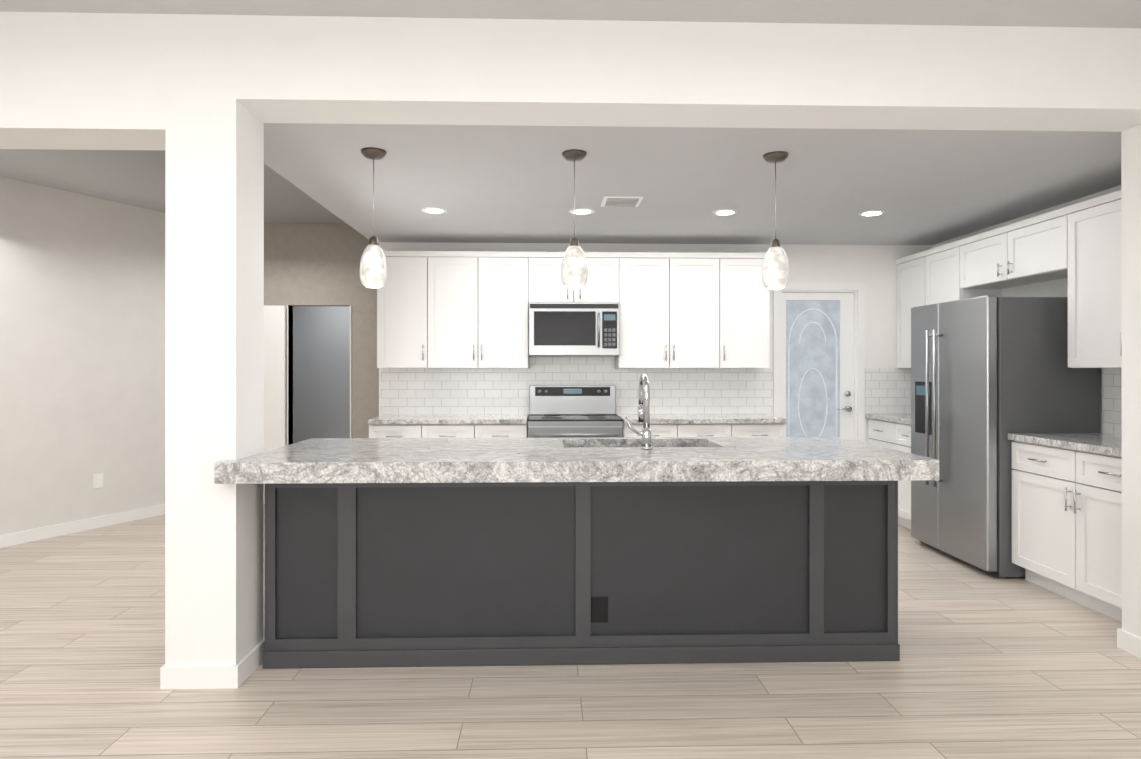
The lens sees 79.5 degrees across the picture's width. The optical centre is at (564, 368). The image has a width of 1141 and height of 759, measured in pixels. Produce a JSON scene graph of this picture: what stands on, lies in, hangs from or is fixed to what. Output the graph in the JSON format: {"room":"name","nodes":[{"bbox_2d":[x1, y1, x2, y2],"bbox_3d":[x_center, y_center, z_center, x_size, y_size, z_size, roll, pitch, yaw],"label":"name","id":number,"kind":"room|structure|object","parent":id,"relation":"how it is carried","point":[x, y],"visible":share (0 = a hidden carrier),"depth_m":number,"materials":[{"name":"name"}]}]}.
{"room":"kitchen","nodes":[
{"label":"kitchen","id":0,"kind":"room"},
{"bbox_2d":[0,177,164,534],"bbox_3d":[-5.762,-0.048,1.774,0.140,2.750,12.100,0,0,24],"label":"wall","id":1,"kind":"structure","parent":0,"point":[82,339],"depth_m":5.58,"materials":[{"name":"beige paint"}]},
{"bbox_2d":[0,504,164,547],"bbox_3d":[-5.816,1.282,1.468,0.014,0.090,11.500,0,0,24],"label":"baseboard","id":2,"kind":"structure","parent":1,"relation":"attached to","point":[16,538],"depth_m":5.57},
{"bbox_2d":[93,473,102,488],"bbox_3d":[-3.894,0.941,5.724,0.006,0.120,0.080,0,0,24],"label":"outlet","id":3,"kind":"object","parent":1,"relation":"attached to","point":[97,480],"visible":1,"depth_m":5.72,"materials":[{"name":"white plastic"}]},
{"bbox_2d":[0,12,165,149],"bbox_3d":[-5.302,-1.307,2.887,7.280,0.630,0.280,0,0,-2],"label":"header beam","id":4,"kind":"structure","parent":0,"point":[82,81],"depth_m":2.84,"materials":[{"name":"white paint"}]},
{"bbox_2d":[0,149,346,223],"bbox_3d":[-5.367,-1.519,5.841,7.320,0.200,5.630,0,0,-2],"label":"ceiling","id":5,"kind":"structure","parent":0,"point":[136,178],"depth_m":5.14,"materials":[{"name":"white paint"}]},
{"bbox_2d":[293,306,349,443],"bbox_3d":[-2.493,-0.042,8.188,2.000,2.750,0.100,0,0,-2],"label":"wall","id":6,"kind":"structure","parent":0,"point":[321,371],"depth_m":8.11,"materials":[{"name":"grey paint"}]},
{"bbox_2d":[264,223,378,445],"bbox_3d":[-2.803,-0.043,6.789,2.900,2.750,0.120,0,0,-2],"label":"wall","id":7,"kind":"structure","parent":0,"point":[311,264],"depth_m":6.75,"materials":[{"name":"beige paint"}]},
{"bbox_2d":[264,305,285,451],"bbox_3d":[-3.027,0.356,6.663,0.605,1.930,0.082,0,0,-2],"label":"hall door","id":8,"kind":"structure","parent":7,"relation":"in","point":[274,377],"depth_m":6.67,"materials":[{"name":"white wood"}]},
{"bbox_2d":[287,305,350,444],"bbox_3d":[-2.413,0.357,6.794,0.624,1.950,0.132,0,0,-2],"label":"door frame","id":9,"kind":"structure","parent":7,"relation":"attached to","point":[288,329],"depth_m":6.73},
{"bbox_2d":[0,514,1140,758],"bbox_3d":[-1.928,1.388,2.451,14.000,0.120,12.600,0,0,-2],"label":"floor","id":10,"kind":"structure","parent":0,"point":[988,666],"depth_m":2.79,"materials":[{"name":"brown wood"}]},
{"bbox_2d":[160,662,242,688],"bbox_3d":[-1.514,1.283,2.847,0.316,0.090,0.013,0,0,-2],"label":"baseboard","id":11,"kind":"structure","parent":10,"relation":"on","point":[216,677],"depth_m":2.84,"materials":[{"name":"white wood"}]},
{"bbox_2d":[165,98,263,665],"bbox_3d":[-1.518,0.103,2.994,0.290,2.450,0.280,0,0,-2],"label":"column","id":12,"kind":"structure","parent":10,"relation":"on","point":[214,354],"depth_m":2.86,"materials":[{"name":"white paint"}]},
{"bbox_2d":[240,639,263,661],"bbox_3d":[-1.523,1.283,3.140,0.316,0.090,0.013,0,0,-2],"label":"baseboard","id":13,"kind":"structure","parent":10,"relation":"on","point":[256,654],"depth_m":3.03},
{"bbox_2d":[369,424,483,437],"bbox_3d":[-1.130,0.891,5.815,0.908,0.880,0.598,0,0,-2],"label":"base cabinet","id":14,"kind":"object","parent":10,"relation":"on","point":[375,430],"depth_m":5.52,"materials":[{"name":"white wood"}]},
{"bbox_2d":[368,412,527,423],"bbox_3d":[-0.948,0.431,5.808,1.271,0.041,0.623,0,0,-2],"label":"countertop","id":15,"kind":"structure","parent":14,"relation":"on","point":[389,417],"depth_m":5.58,"materials":[{"name":"grey stone"}]},
{"bbox_2d":[484,416,528,437],"bbox_3d":[-0.556,0.891,5.832,0.486,0.880,0.598,0,0,-2],"label":"base cabinet","id":16,"kind":"object","parent":10,"relation":"on","point":[490,430],"depth_m":5.54,"materials":[{"name":"white wood"}]},
{"bbox_2d":[528,385,622,437],"bbox_3d":[0.077,0.741,5.777,0.762,1.180,0.706,0,0,-2],"label":"range","id":17,"kind":"object","parent":10,"relation":"on","point":[572,411],"visible":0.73,"depth_m":6.04,"materials":[{"name":"silver metal"}]},
{"bbox_2d":[263,481,899,668],"bbox_3d":[0.083,0.899,3.420,2.855,0.858,0.704,0,0,-2],"label":"kitchen island","id":18,"kind":"object","parent":10,"relation":"on","point":[646,548],"depth_m":3.09,"materials":[{"name":"wood"}]},
{"bbox_2d":[226,445,938,484],"bbox_3d":[0.094,0.427,3.080,2.934,0.085,0.500,0,0,-2],"label":"island countertop","id":19,"kind":"structure","parent":18,"relation":"on","point":[507,464],"depth_m":2.86,"materials":[{"name":"grey stone"}]},
{"bbox_2d":[625,373,652,449],"bbox_3d":[0.349,0.206,3.346,0.135,0.360,0.217,0,0,-2],"label":"faucet","id":20,"kind":"object","parent":19,"relation":"on","point":[644,391],"depth_m":3.26,"materials":[{"name":"silver metal"}]},
{"bbox_2d":[623,420,739,436],"bbox_3d":[0.938,0.891,5.874,0.949,0.880,0.598,0,0,-2],"label":"base cabinet","id":21,"kind":"object","parent":10,"relation":"on","point":[657,430],"depth_m":5.58,"materials":[{"name":"white wood"}]},
{"bbox_2d":[616,412,786,423],"bbox_3d":[1.130,0.431,5.868,1.332,0.041,0.623,0,0,-2],"label":"countertop","id":22,"kind":"structure","parent":21,"relation":"on","point":[655,417],"depth_m":5.58,"materials":[{"name":"grey stone"}]},
{"bbox_2d":[740,424,784,436],"bbox_3d":[1.542,0.891,5.892,0.506,0.880,0.598,0,0,-2],"label":"base cabinet","id":23,"kind":"object","parent":10,"relation":"on","point":[746,430],"depth_m":5.60,"materials":[{"name":"white wood"}]},
{"bbox_2d":[868,420,910,528],"bbox_3d":[3.059,0.891,5.741,0.598,0.880,0.985,0,0,-2],"label":"base cabinet","id":24,"kind":"object","parent":10,"relation":"on","point":[881,433],"depth_m":5.68,"materials":[{"name":"white wood"}]},
{"bbox_2d":[865,412,910,423],"bbox_3d":[3.046,0.431,5.741,0.623,0.040,0.985,0,0,-2],"label":"countertop","id":25,"kind":"structure","parent":24,"relation":"on","point":[893,417],"depth_m":5.94,"materials":[{"name":"grey stone"}]},
{"bbox_2d":[911,295,1099,577],"bbox_3d":[2.976,0.435,4.779,0.799,1.790,0.910,0,0,-2],"label":"refrigerator","id":26,"kind":"object","parent":10,"relation":"on","point":[989,373],"visible":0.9,"depth_m":4.35,"materials":[{"name":"silver metal"}]},
{"bbox_2d":[1012,440,1121,621],"bbox_3d":[3.115,0.889,3.791,0.598,0.880,1.042,0,0,-2],"label":"base cabinet","id":27,"kind":"object","parent":10,"relation":"on","point":[1066,515],"depth_m":3.83,"materials":[{"name":"white wood"}]},
{"bbox_2d":[1008,432,1121,459],"bbox_3d":[3.102,0.429,3.791,0.623,0.040,1.042,0,0,-2],"label":"countertop","id":28,"kind":"structure","parent":27,"relation":"on","point":[1105,443],"depth_m":3.93,"materials":[{"name":"grey stone"}]},
{"bbox_2d":[0,0,1140,27],"bbox_3d":[-2.543,-1.550,-0.520,12.600,0.150,6.690,0,0,-2],"label":"ceiling","id":29,"kind":"structure","parent":0,"point":[1084,13],"depth_m":2.82,"materials":[{"name":"paint"}]},
{"bbox_2d":[166,14,1140,131],"bbox_3d":[0.491,-1.372,3.053,4.310,0.500,0.280,0,0,-2],"label":"beam","id":30,"kind":"structure","parent":0,"point":[382,70],"depth_m":2.92,"materials":[{"name":"white paint"}]},
{"bbox_2d":[379,242,931,442],"bbox_3d":[0.844,0.106,6.243,5.000,2.450,0.140,0,0,-2],"label":"wall","id":31,"kind":"structure","parent":0,"point":[873,268],"depth_m":6.22,"materials":[{"name":"white paint"}]},
{"bbox_2d":[377,251,436,367],"bbox_3d":[-1.345,-0.492,5.945,0.486,0.984,0.328,0,0,-2],"label":"upper cabinet","id":32,"kind":"object","parent":31,"relation":"attached to","point":[407,302],"depth_m":5.79,"materials":[{"name":"white wood"}]},
{"bbox_2d":[437,251,528,367],"bbox_3d":[-0.769,-0.492,5.962,0.911,0.984,0.328,0,0,-2],"label":"upper cabinet","id":33,"kind":"object","parent":31,"relation":"attached to","point":[452,309],"depth_m":5.80,"materials":[{"name":"white wood"}]},
{"bbox_2d":[529,252,616,302],"bbox_3d":[0.071,-0.769,5.986,0.770,0.430,0.328,0,0,-2],"label":"upper cabinet","id":34,"kind":"object","parent":31,"relation":"attached to","point":[545,282],"depth_m":5.83,"materials":[{"name":"white wood"}]},
{"bbox_2d":[529,302,618,355],"bbox_3d":[0.073,-0.327,5.919,0.762,0.446,0.436,0,0,-2],"label":"microwave","id":35,"kind":"object","parent":34,"relation":"attached to","point":[570,329],"visible":1,"depth_m":5.75,"materials":[{"name":"silver metal"}]},
{"bbox_2d":[615,252,728,367],"bbox_3d":[0.918,-0.492,6.010,0.925,0.984,0.328,0,0,-2],"label":"upper cabinet","id":36,"kind":"object","parent":31,"relation":"attached to","point":[674,306],"depth_m":5.85,"materials":[{"name":"white wood"}]},
{"bbox_2d":[729,253,769,367],"bbox_3d":[1.504,-0.492,6.027,0.493,0.984,0.328,0,0,-2],"label":"upper cabinet","id":37,"kind":"object","parent":31,"relation":"attached to","point":[749,300],"depth_m":5.87,"materials":[{"name":"white wood"}]},
{"bbox_2d":[773,283,864,442],"bbox_3d":[2.299,0.280,6.270,0.834,2.102,0.166,0,0,-2],"label":"exterior door","id":38,"kind":"structure","parent":31,"relation":"in","point":[818,359],"depth_m":6.25,"materials":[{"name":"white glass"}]},
{"bbox_2d":[264,123,1120,244],"bbox_3d":[0.967,-1.370,4.763,5.280,0.500,3.110,0,0,-2],"label":"ceiling","id":39,"kind":"structure","parent":0,"point":[496,184],"depth_m":4.08,"materials":[{"name":"white paint"}]},
{"bbox_2d":[360,147,387,287],"bbox_3d":[-0.989,-0.767,3.550,0.140,0.708,0.140,0,0,-2],"label":"pendant light","id":40,"kind":"object","parent":39,"relation":"hanging from","point":[373,269],"visible":1,"depth_m":3.50,"materials":[{"name":"glass"}]},
{"bbox_2d":[421,207,446,213],"bbox_3d":[-0.927,-1.117,4.873,0.184,0.006,0.184,0,0,-2],"label":"recessed light","id":41,"kind":"object","parent":39,"relation":"in","point":[432,210],"visible":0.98,"depth_m":4.86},
{"bbox_2d":[561,149,587,288],"bbox_3d":[0.050,-0.767,3.580,0.140,0.708,0.140,0,0,-2],"label":"pendant light","id":42,"kind":"object","parent":39,"relation":"hanging from","point":[574,271],"visible":1,"depth_m":3.53,"materials":[{"name":"glass"}]},
{"bbox_2d":[569,208,594,214],"bbox_3d":[0.122,-1.117,4.903,0.184,0.006,0.184,0,0,-2],"label":"recessed light","id":43,"kind":"object","parent":39,"relation":"in","point":[582,211],"visible":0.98,"depth_m":4.89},
{"bbox_2d":[601,196,643,206],"bbox_3d":[0.381,-1.115,4.600,0.260,0.009,0.260,0,0,-2],"label":"ceiling vent","id":44,"kind":"object","parent":39,"relation":"in","point":[621,201],"visible":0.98,"depth_m":4.58,"materials":[{"name":"white metal"}]},
{"bbox_2d":[712,209,737,215],"bbox_3d":[1.152,-1.117,4.933,0.184,0.006,0.184,0,0,-2],"label":"recessed light","id":45,"kind":"object","parent":39,"relation":"in","point":[725,212],"visible":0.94,"depth_m":4.92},
{"bbox_2d":[762,151,789,289],"bbox_3d":[1.110,-0.767,3.611,0.140,0.708,0.140,0,0,-2],"label":"pendant light","id":46,"kind":"object","parent":39,"relation":"hanging from","point":[775,271],"visible":1,"depth_m":3.57,"materials":[{"name":"glass"}]},
{"bbox_2d":[858,210,885,216],"bbox_3d":[2.221,-1.117,4.963,0.184,0.006,0.184,0,0,-2],"label":"recessed light","id":47,"kind":"object","parent":39,"relation":"in","point":[871,213],"visible":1,"depth_m":4.95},
{"bbox_2d":[932,185,1120,432],"bbox_3d":[3.496,0.105,4.834,0.220,2.450,3.110,0,0,-2],"label":"wall","id":48,"kind":"structure","parent":0,"point":[1056,288],"depth_m":4.83,"materials":[{"name":"white paint"}]},
{"bbox_2d":[896,240,1000,367],"bbox_3d":[3.193,-0.492,5.764,0.328,0.984,0.947,0,0,-2],"label":"upper cabinet","id":49,"kind":"object","parent":48,"relation":"attached to","point":[931,276],"depth_m":5.78,"materials":[{"name":"white wood"}]},
{"bbox_2d":[960,206,1067,289],"bbox_3d":[3.222,-0.797,4.747,0.328,0.375,1.090,0,0,-2],"label":"upper cabinet","id":50,"kind":"object","parent":48,"relation":"attached to","point":[1032,250],"depth_m":4.67,"materials":[{"name":"white wood"}]},
{"bbox_2d":[1064,190,1121,367],"bbox_3d":[3.251,-0.494,3.738,0.328,0.984,0.927,0,0,-2],"label":"upper cabinet","id":51,"kind":"object","parent":48,"relation":"attached to","point":[1078,245],"depth_m":3.99,"materials":[{"name":"white wood"}]},
{"bbox_2d":[1121,124,1140,637],"bbox_3d":[3.243,-0.150,-0.140,1.010,2.950,6.820,0,0,-2],"label":"wall","id":52,"kind":"structure","parent":0,"point":[1131,339],"depth_m":3.20,"materials":[{"name":"white paint"}]},
{"bbox_2d":[1117,628,1140,658],"bbox_3d":[2.731,1.280,-0.149,0.013,0.090,6.833,0,0,-2],"label":"baseboard","id":53,"kind":"structure","parent":52,"relation":"attached to","point":[1128,642],"depth_m":3.19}
]}

